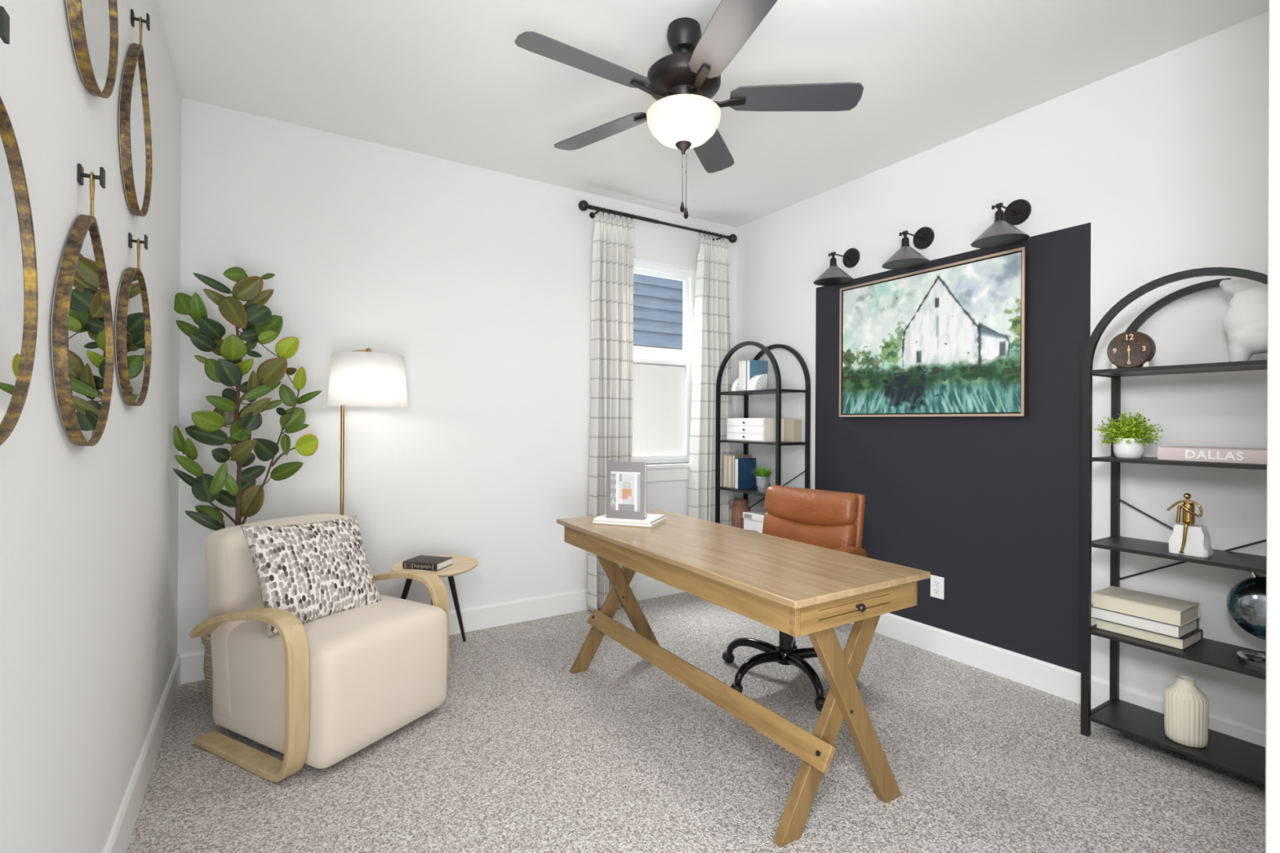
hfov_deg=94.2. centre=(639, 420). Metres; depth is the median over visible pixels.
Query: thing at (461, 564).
side table
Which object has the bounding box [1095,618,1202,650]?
book
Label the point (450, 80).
ceiling
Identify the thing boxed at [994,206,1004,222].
socket
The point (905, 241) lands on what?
socket
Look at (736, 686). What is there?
caster
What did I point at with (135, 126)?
wall mirror
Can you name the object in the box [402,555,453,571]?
book
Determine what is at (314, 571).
throw pillow
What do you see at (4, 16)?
wall hook
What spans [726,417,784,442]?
storage box
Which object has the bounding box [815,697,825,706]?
caster
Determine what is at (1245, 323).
sculpture
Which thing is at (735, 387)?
bookend
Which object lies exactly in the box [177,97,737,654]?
wall
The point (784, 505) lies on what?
cushion
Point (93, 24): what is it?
wall mirror
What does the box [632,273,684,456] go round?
house
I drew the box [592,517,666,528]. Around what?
book
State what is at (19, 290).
wall mirror
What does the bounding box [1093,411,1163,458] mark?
potted fern
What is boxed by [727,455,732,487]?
book
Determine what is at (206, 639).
basket
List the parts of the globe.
axis knob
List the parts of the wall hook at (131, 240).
wall plate, plate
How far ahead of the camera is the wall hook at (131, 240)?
1.76 m
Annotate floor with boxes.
[125,591,1265,852]
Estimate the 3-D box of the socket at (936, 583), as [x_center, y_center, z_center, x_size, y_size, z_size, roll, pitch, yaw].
[1.599,0.878,3.208,0.003,0.033,0.033,0,0,-32]
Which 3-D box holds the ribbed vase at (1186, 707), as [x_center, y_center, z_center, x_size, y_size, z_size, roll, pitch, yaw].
[2.006,1.062,2.187,0.122,0.230,0.122,0,0,-32]
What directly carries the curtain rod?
attached to the wall at (481, 278)
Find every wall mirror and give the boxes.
[0,96,38,445]
[51,171,114,446]
[65,0,118,98]
[115,238,151,406]
[119,16,151,216]
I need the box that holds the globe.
[1226,572,1266,670]
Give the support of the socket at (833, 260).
attached to the wall sconce at (833, 275)
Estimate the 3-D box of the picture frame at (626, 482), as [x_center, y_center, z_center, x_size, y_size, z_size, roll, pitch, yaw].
[-0.065,0.334,2.846,0.192,0.268,0.043,0,0,18]
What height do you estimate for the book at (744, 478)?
0.215 m
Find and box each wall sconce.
[813,248,859,285]
[881,226,934,269]
[970,199,1031,248]
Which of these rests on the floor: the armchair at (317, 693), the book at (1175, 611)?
the armchair at (317, 693)
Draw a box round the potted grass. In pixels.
[751,464,775,492]
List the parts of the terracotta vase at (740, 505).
handle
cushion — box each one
[762,511,857,549]
[764,484,858,525]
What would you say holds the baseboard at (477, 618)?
attached to the wall at (481, 278)
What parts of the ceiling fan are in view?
blade, blade, lamp shade, pull chain, blade, blade, blade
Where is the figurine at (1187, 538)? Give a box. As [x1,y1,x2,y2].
[1166,493,1213,557]
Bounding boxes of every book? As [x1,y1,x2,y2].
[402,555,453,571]
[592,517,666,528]
[593,513,665,524]
[723,453,742,487]
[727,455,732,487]
[731,454,751,488]
[733,457,755,489]
[738,360,742,391]
[742,360,746,391]
[746,360,768,390]
[1091,586,1199,626]
[1091,604,1199,639]
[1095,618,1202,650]
[1157,445,1266,465]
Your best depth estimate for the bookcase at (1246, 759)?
2.29 m
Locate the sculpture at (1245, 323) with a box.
[1219,270,1267,361]
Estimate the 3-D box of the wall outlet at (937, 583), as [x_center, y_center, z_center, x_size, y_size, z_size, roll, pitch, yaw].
[1.601,0.899,3.209,0.010,0.118,0.076,0,0,-32]
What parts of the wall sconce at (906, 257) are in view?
lamp shade, arm, wall plate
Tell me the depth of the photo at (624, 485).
2.83 m
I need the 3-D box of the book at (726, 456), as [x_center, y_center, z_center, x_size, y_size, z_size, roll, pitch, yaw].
[0.685,0.366,4.331,0.162,0.235,0.040,0,0,-32]
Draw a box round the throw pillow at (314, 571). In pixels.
[240,515,381,638]
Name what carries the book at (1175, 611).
on the book at (1149, 625)
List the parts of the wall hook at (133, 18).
wall plate, plate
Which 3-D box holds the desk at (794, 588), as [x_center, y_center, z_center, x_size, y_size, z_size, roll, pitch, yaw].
[0.268,0.872,2.466,0.630,0.750,1.586,0,0,-32]
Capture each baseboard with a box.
[102,654,181,852]
[178,577,684,684]
[848,613,1265,747]
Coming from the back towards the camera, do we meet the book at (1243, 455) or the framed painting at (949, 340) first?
the framed painting at (949, 340)
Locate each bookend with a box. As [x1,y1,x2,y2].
[731,377,738,391]
[746,373,767,390]
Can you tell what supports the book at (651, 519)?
on the book at (663, 519)
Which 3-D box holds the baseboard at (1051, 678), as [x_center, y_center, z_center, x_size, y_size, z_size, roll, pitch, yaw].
[1.605,1.188,3.196,0.014,0.135,3.305,0,0,-32]
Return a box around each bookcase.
[715,341,810,523]
[1080,266,1267,784]
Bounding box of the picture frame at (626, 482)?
[606,461,647,519]
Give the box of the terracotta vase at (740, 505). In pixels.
[728,498,750,528]
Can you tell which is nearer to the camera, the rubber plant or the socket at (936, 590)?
the rubber plant
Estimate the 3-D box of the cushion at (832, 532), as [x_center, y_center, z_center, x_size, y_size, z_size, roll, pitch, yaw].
[0.858,0.586,3.040,0.133,0.204,0.510,0,0,-44]
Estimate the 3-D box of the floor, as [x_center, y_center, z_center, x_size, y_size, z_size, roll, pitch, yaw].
[0.760,1.273,1.338,3.719,0.050,5.855,0,0,-32]
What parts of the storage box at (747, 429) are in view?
drawer, drawer, drawer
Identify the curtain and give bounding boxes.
[586,206,634,611]
[688,229,733,526]
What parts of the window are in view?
sash, sash, sill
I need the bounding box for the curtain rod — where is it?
[577,200,737,243]
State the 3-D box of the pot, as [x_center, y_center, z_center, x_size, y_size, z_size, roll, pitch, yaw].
[1.909,0.109,2.325,0.096,0.077,0.096,0,0,-32]
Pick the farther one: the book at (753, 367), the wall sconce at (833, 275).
the book at (753, 367)
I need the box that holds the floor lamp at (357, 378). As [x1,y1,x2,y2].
[326,347,408,515]
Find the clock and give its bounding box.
[1106,331,1155,368]
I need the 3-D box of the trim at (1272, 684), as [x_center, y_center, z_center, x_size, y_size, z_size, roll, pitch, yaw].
[0.791,-0.003,0.657,0.012,2.500,0.137,0,0,-32]
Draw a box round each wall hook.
[0,5,9,44]
[77,163,105,188]
[128,232,147,249]
[130,8,150,31]
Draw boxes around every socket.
[829,254,836,266]
[901,234,909,246]
[933,580,939,586]
[933,587,939,594]
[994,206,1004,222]
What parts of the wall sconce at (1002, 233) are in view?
lamp shade, arm, wall plate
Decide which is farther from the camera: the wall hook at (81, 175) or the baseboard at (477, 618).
the baseboard at (477, 618)
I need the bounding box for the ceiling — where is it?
[155,0,1268,227]
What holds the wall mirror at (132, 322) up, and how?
hanging from the wall hook at (131, 240)
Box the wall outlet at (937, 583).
[930,574,944,599]
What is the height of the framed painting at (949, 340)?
0.801 m
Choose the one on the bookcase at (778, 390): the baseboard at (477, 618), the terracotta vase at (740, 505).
the terracotta vase at (740, 505)
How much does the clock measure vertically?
0.146 m
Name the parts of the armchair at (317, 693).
arm frame, backrest, seat, arm frame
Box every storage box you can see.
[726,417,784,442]
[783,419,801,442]
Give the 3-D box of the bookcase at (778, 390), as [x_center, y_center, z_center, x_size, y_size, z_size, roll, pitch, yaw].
[0.839,0.357,4.137,0.292,1.790,0.627,0,0,-32]
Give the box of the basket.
[200,633,213,703]
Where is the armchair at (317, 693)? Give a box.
[189,513,448,782]
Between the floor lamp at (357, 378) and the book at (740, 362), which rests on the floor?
the floor lamp at (357, 378)
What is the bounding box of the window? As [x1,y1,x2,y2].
[631,260,694,481]
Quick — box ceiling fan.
[514,0,863,218]
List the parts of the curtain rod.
rod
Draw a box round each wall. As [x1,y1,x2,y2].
[0,0,181,852]
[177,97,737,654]
[735,11,1268,730]
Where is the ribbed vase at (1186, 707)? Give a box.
[1164,674,1208,748]
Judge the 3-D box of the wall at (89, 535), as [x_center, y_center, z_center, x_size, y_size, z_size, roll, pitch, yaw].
[-1.281,-0.136,1.277,0.120,2.743,3.725,0,0,-32]
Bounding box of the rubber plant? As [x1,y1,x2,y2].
[173,266,321,703]
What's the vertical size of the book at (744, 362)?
0.213 m
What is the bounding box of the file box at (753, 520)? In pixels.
[742,510,766,533]
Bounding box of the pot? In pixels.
[1113,438,1144,458]
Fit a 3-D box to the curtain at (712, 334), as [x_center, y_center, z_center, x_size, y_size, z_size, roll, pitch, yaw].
[0.550,-0.066,4.392,0.411,2.620,0.117,0,0,-32]
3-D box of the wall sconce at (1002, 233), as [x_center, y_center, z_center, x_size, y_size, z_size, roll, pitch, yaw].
[1.706,-0.951,2.803,0.285,0.230,0.236,0,0,-32]
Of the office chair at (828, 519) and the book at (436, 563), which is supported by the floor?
the office chair at (828, 519)
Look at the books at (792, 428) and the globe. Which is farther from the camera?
the books at (792, 428)
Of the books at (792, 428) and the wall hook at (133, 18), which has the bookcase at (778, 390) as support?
the books at (792, 428)
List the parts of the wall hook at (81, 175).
wall plate, plate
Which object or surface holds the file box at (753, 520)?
on the bookcase at (778, 390)
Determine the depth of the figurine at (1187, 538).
2.14 m
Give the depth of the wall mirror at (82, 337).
1.26 m
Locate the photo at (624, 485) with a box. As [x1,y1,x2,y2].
[610,471,639,511]
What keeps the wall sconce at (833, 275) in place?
attached to the wall at (1139, 175)
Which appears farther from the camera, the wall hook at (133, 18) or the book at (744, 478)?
the book at (744, 478)
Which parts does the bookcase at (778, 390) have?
shelf, arch frame, shelf, shelf, arch frame, rail, rail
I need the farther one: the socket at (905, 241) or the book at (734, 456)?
the book at (734, 456)
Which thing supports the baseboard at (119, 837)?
attached to the wall at (89, 535)
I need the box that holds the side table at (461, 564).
[391,555,478,641]
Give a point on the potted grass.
(762, 479)
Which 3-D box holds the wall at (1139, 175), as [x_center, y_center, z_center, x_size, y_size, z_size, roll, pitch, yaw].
[1.670,-0.116,3.233,0.120,2.743,3.545,0,0,-32]
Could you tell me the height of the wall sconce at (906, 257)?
0.230 m
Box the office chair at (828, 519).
[722,484,866,711]
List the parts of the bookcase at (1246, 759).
rail, rail, rail, rail, arch frame, shelf, shelf, shelf, shelf, shelf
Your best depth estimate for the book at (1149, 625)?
2.26 m
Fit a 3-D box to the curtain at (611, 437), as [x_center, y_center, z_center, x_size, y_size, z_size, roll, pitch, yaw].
[-0.180,-0.070,3.936,0.320,2.620,0.134,0,0,-32]
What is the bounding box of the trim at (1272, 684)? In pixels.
[1265,0,1279,852]
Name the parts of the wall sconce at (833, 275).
lamp shade, arm, wall plate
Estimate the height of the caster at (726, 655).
0.042 m
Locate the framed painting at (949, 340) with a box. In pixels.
[839,246,1029,417]
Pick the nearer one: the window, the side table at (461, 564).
the side table at (461, 564)
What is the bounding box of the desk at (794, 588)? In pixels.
[556,510,930,848]
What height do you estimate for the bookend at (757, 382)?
0.115 m
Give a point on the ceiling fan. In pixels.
(683, 82)
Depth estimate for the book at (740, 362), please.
4.18 m
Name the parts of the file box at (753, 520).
label plate, lid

